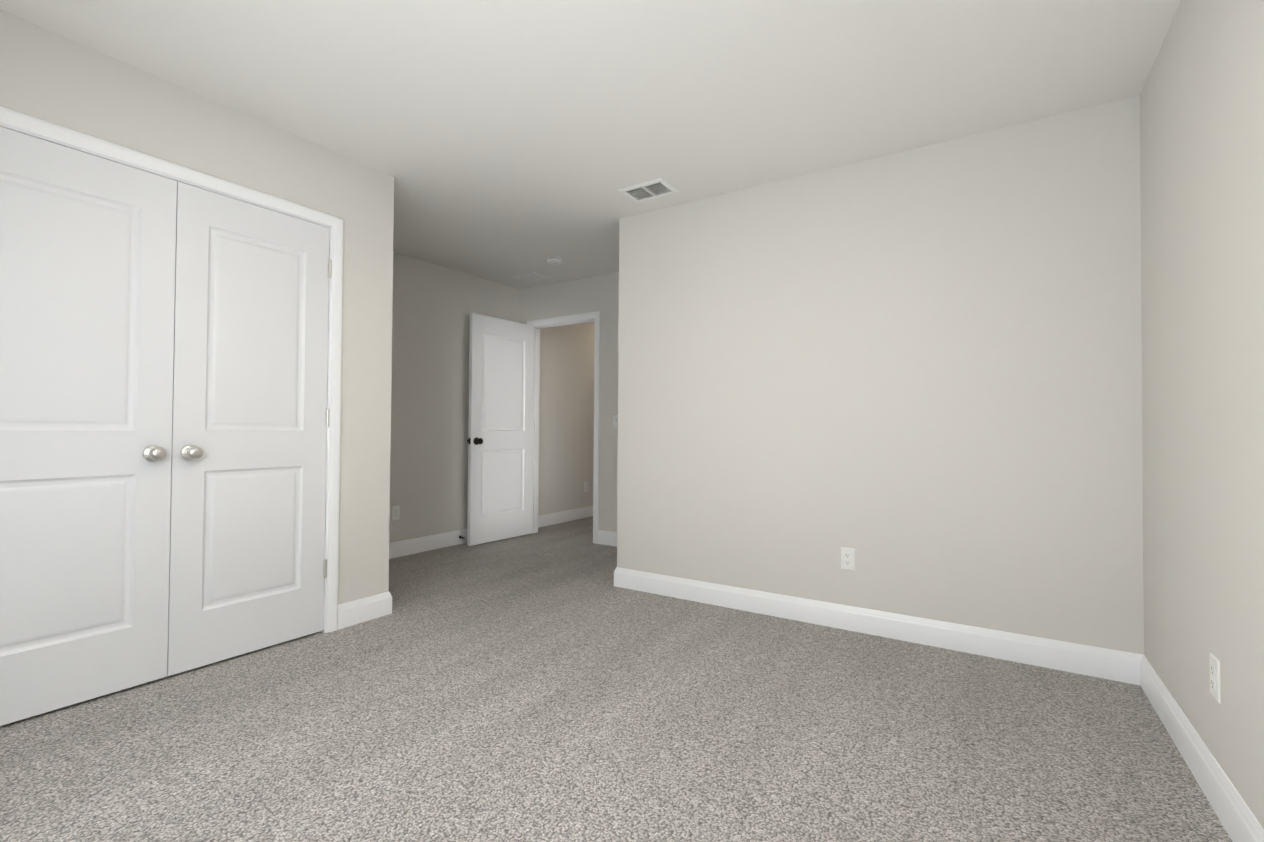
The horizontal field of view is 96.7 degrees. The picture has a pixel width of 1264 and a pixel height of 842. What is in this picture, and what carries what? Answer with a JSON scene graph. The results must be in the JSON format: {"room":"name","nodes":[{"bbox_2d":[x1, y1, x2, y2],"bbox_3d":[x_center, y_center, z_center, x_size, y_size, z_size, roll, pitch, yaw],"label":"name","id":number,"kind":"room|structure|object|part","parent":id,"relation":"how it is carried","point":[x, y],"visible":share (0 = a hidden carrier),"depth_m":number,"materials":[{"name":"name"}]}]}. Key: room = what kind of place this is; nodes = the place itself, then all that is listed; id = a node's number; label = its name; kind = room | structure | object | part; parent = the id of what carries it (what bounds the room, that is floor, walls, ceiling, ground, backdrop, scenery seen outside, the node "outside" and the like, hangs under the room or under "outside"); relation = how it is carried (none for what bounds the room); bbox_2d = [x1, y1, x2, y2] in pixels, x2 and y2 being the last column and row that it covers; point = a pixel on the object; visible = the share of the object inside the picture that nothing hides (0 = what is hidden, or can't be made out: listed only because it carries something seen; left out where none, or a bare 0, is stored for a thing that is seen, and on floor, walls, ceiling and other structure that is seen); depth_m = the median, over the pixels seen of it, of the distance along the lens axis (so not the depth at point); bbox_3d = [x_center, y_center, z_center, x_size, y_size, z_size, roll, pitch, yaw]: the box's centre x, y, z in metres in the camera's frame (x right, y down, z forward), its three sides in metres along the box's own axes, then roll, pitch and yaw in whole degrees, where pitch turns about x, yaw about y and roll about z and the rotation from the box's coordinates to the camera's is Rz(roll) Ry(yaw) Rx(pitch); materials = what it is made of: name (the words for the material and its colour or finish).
{"room":"empty bedroom","nodes":[
{"label":"empty bedroom","id":0,"kind":"room"},
{"bbox_2d":[0,9,393,604],"bbox_3d":[-2.096,-0.172,2.074,0.115,2.440,2.605,0,-1,33],"label":"wall","id":1,"kind":"structure","parent":0,"point":[52,77],"depth_m":2.73,"materials":[{"name":"paint"}]},
{"bbox_2d":[0,126,176,725],"bbox_3d":[-2.040,0.019,2.026,0.104,2.030,0.632,0,-1,33],"label":"closet door","id":2,"kind":"structure","parent":1,"relation":"in","point":[87,268],"depth_m":2.08,"materials":[{"name":"paint"}]},
{"bbox_3d":[-1.888,0.130,2.230,0.070,0.066,0.066,0,-1,33],"label":"knob","id":3,"kind":"part","parent":2,"relation":"part of","materials":[{"name":"silver metal"}]},
{"bbox_2d":[0,106,343,632],"bbox_3d":[-1.930,0.021,2.333,0.115,2.066,1.311,0,-1,33],"label":"door frame","id":4,"kind":"structure","parent":1,"relation":"attached to","point":[78,149],"depth_m":2.75,"materials":[{"name":"paint"}]},
{"bbox_2d":[167,181,329,675],"bbox_3d":[-1.698,0.030,2.561,0.104,2.030,0.632,0,-1,33],"label":"closet door","id":5,"kind":"structure","parent":1,"relation":"in","point":[248,496],"depth_m":2.53,"materials":[{"name":"paint"}]},
{"bbox_3d":[-1.821,0.132,2.334,0.070,0.066,0.066,0,-1,33],"label":"knob","id":6,"kind":"part","parent":5,"relation":"part of","materials":[{"name":"silver metal"}]},
{"bbox_2d":[324,259,331,578],"bbox_3d":[-1.548,-0.015,2.842,0.044,1.613,0.014,0,-1,33],"label":"right closet door hinges","id":7,"kind":"object","parent":1,"relation":"attached to","point":[328,409],"visible":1,"depth_m":2.83,"materials":[{"name":"white metal"}]},
{"bbox_2d":[338,591,389,629],"bbox_3d":[-1.427,1.006,2.994,0.014,0.123,0.294,0,-1,33],"label":"baseboard","id":8,"kind":"structure","parent":1,"relation":"attached to","point":[358,611],"depth_m":2.98,"materials":[{"name":"paint"}]},
{"bbox_2d":[390,594,391,613],"bbox_3d":[-1.833,1.011,3.436,1.175,0.123,0.014,0,-1,33],"label":"baseboard","id":9,"kind":"structure","parent":1,"relation":"attached to","point":[390,594],"depth_m":3.12,"materials":[{"name":"paint"}]},
{"bbox_2d":[389,252,594,542],"bbox_3d":[-0.857,-0.097,6.219,0.115,2.440,5.715,0,-1,33],"label":"wall","id":10,"kind":"structure","parent":0,"point":[434,306],"depth_m":4.95,"materials":[{"name":"paint"}]},
{"bbox_2d":[391,505,399,520],"bbox_3d":[-1.888,0.737,4.490,0.007,0.114,0.070,0,-1,33],"label":"outlet","id":11,"kind":"object","parent":10,"relation":"attached to","point":[395,512],"visible":1,"depth_m":4.49,"materials":[{"name":"white plastic"}]},
{"bbox_2d":[389,529,466,558],"bbox_3d":[-1.752,1.031,4.694,0.014,0.123,2.220,0,-1,33],"label":"baseboard","id":12,"kind":"structure","parent":10,"relation":"attached to","point":[426,543],"depth_m":4.72,"materials":[{"name":"paint"}]},
{"bbox_2d":[538,506,592,527],"bbox_3d":[-0.213,1.080,7.100,0.014,0.123,3.265,0,-1,33],"label":"baseboard","id":13,"kind":"structure","parent":10,"relation":"attached to","point":[584,512],"depth_m":6.25,"materials":[{"name":"paint"}]},
{"bbox_2d":[518,272,618,531],"bbox_3d":[-0.260,-0.110,5.149,2.045,2.440,0.115,0,-1,33],"label":"wall","id":14,"kind":"structure","parent":0,"point":[600,293],"depth_m":5.08,"materials":[{"name":"paint"}]},
{"bbox_2d":[467,313,534,545],"bbox_3d":[-1.209,0.076,5.208,0.174,2.030,0.772,0,-1,33],"label":"entry door","id":15,"kind":"structure","parent":14,"relation":"in","point":[500,429],"depth_m":5.16,"materials":[{"name":"paint"}]},
{"bbox_3d":[-1.389,0.176,4.925,0.174,0.066,0.104,0,-1,33],"label":"knob","id":16,"kind":"part","parent":15,"relation":"part of","materials":[{"name":"black metal"}]},
{"bbox_2d":[527,311,599,543],"bbox_3d":[-0.641,0.057,5.389,0.892,2.109,0.150,0,-1,33],"label":"door frame","id":17,"kind":"structure","parent":14,"relation":"attached to","point":[575,317],"depth_m":5.30,"materials":[{"name":"paint"}]},
{"bbox_2d":[597,530,616,546],"bbox_3d":[0.060,1.046,4.844,0.873,0.123,0.014,0,-1,33],"label":"baseboard","id":18,"kind":"structure","parent":14,"relation":"attached to","point":[609,538],"depth_m":5.02,"materials":[{"name":"paint"}]},
{"bbox_2d":[613,414,617,426],"bbox_3d":[-0.142,-0.001,4.993,0.070,0.114,0.017,0,-1,33],"label":"light switch","id":19,"kind":"object","parent":14,"relation":"attached to","point":[615,420],"visible":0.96,"depth_m":5.00,"materials":[{"name":"white plastic"}]},
{"bbox_2d":[0,0,1180,288],"bbox_3d":[0.411,-1.405,3.888,4.970,0.120,8.520,0,-1,33],"label":"ceiling","id":20,"kind":"structure","parent":0,"point":[502,142],"depth_m":2.29,"materials":[{"name":"paint"}]},
{"bbox_2d":[512,272,549,281],"bbox_3d":[-0.941,-1.333,5.208,0.290,0.024,0.210,0,-1,33],"label":"ceiling vent","id":21,"kind":"object","parent":20,"relation":"in","point":[530,277],"visible":1,"depth_m":5.20,"materials":[{"name":"white metal"}]},
{"bbox_2d":[546,256,561,264],"bbox_3d":[-0.642,-1.320,4.637,0.132,0.042,0.132,0,-1,33],"label":"smoke detector","id":22,"kind":"object","parent":20,"relation":"attached to","point":[553,260],"visible":1,"depth_m":4.59,"materials":[{"name":"white plastic"}]},
{"bbox_2d":[619,178,678,202],"bbox_3d":[0.100,-1.356,3.309,0.295,0.025,0.212,0,-1,33],"label":"ceiling vent","id":23,"kind":"object","parent":20,"relation":"in","point":[666,184],"visible":1,"depth_m":3.30,"materials":[{"name":"white metal"}]},
{"bbox_2d":[0,516,1231,841],"bbox_3d":[0.393,1.134,3.848,4.970,0.080,8.520,0,-1,33],"label":"floor","id":24,"kind":"structure","parent":0,"point":[548,684],"depth_m":1.88,"materials":[{"name":"carpet"}]},
{"bbox_2d":[617,95,1143,654],"bbox_3d":[1.087,-0.134,3.041,2.725,2.440,0.115,0,-1,33],"label":"wall","id":25,"kind":"structure","parent":0,"point":[913,377],"depth_m":2.79,"materials":[{"name":"paint"}]},
{"bbox_2d":[841,547,854,570],"bbox_3d":[1.124,0.719,2.927,0.070,0.114,0.007,0,-1,33],"label":"electrical outlet","id":26,"kind":"object","parent":25,"relation":"attached to","point":[847,558],"visible":1,"depth_m":2.92,"materials":[{"name":"white plastic"}]},
{"bbox_2d":[614,567,1133,683],"bbox_3d":[0.973,1.024,3.014,2.585,0.123,0.015,0,-1,33],"label":"baseboard","id":27,"kind":"structure","parent":25,"relation":"attached to","point":[1104,663],"depth_m":2.77,"materials":[{"name":"paint"}]},
{"bbox_2d":[1140,0,1263,828],"bbox_3d":[1.138,-0.171,0.700,0.115,2.440,3.775,0,-1,33],"label":"wall","id":28,"kind":"structure","parent":0,"point":[1202,186],"depth_m":1.62,"materials":[{"name":"paint"}]},
{"bbox_2d":[1134,653,1263,841],"bbox_3d":[1.107,0.989,0.765,0.014,0.123,3.660,0,-1,33],"label":"baseboard","id":29,"kind":"structure","parent":28,"relation":"attached to","point":[1234,814],"depth_m":1.64,"materials":[{"name":"paint"}]},
{"bbox_2d":[1210,653,1220,703],"bbox_3d":[1.622,0.715,1.565,0.007,0.114,0.070,0,-1,33],"label":"electrical outlet","id":30,"kind":"object","parent":28,"relation":"attached to","point":[1214,676],"visible":1,"depth_m":1.55,"materials":[{"name":"white plastic"}]}
]}

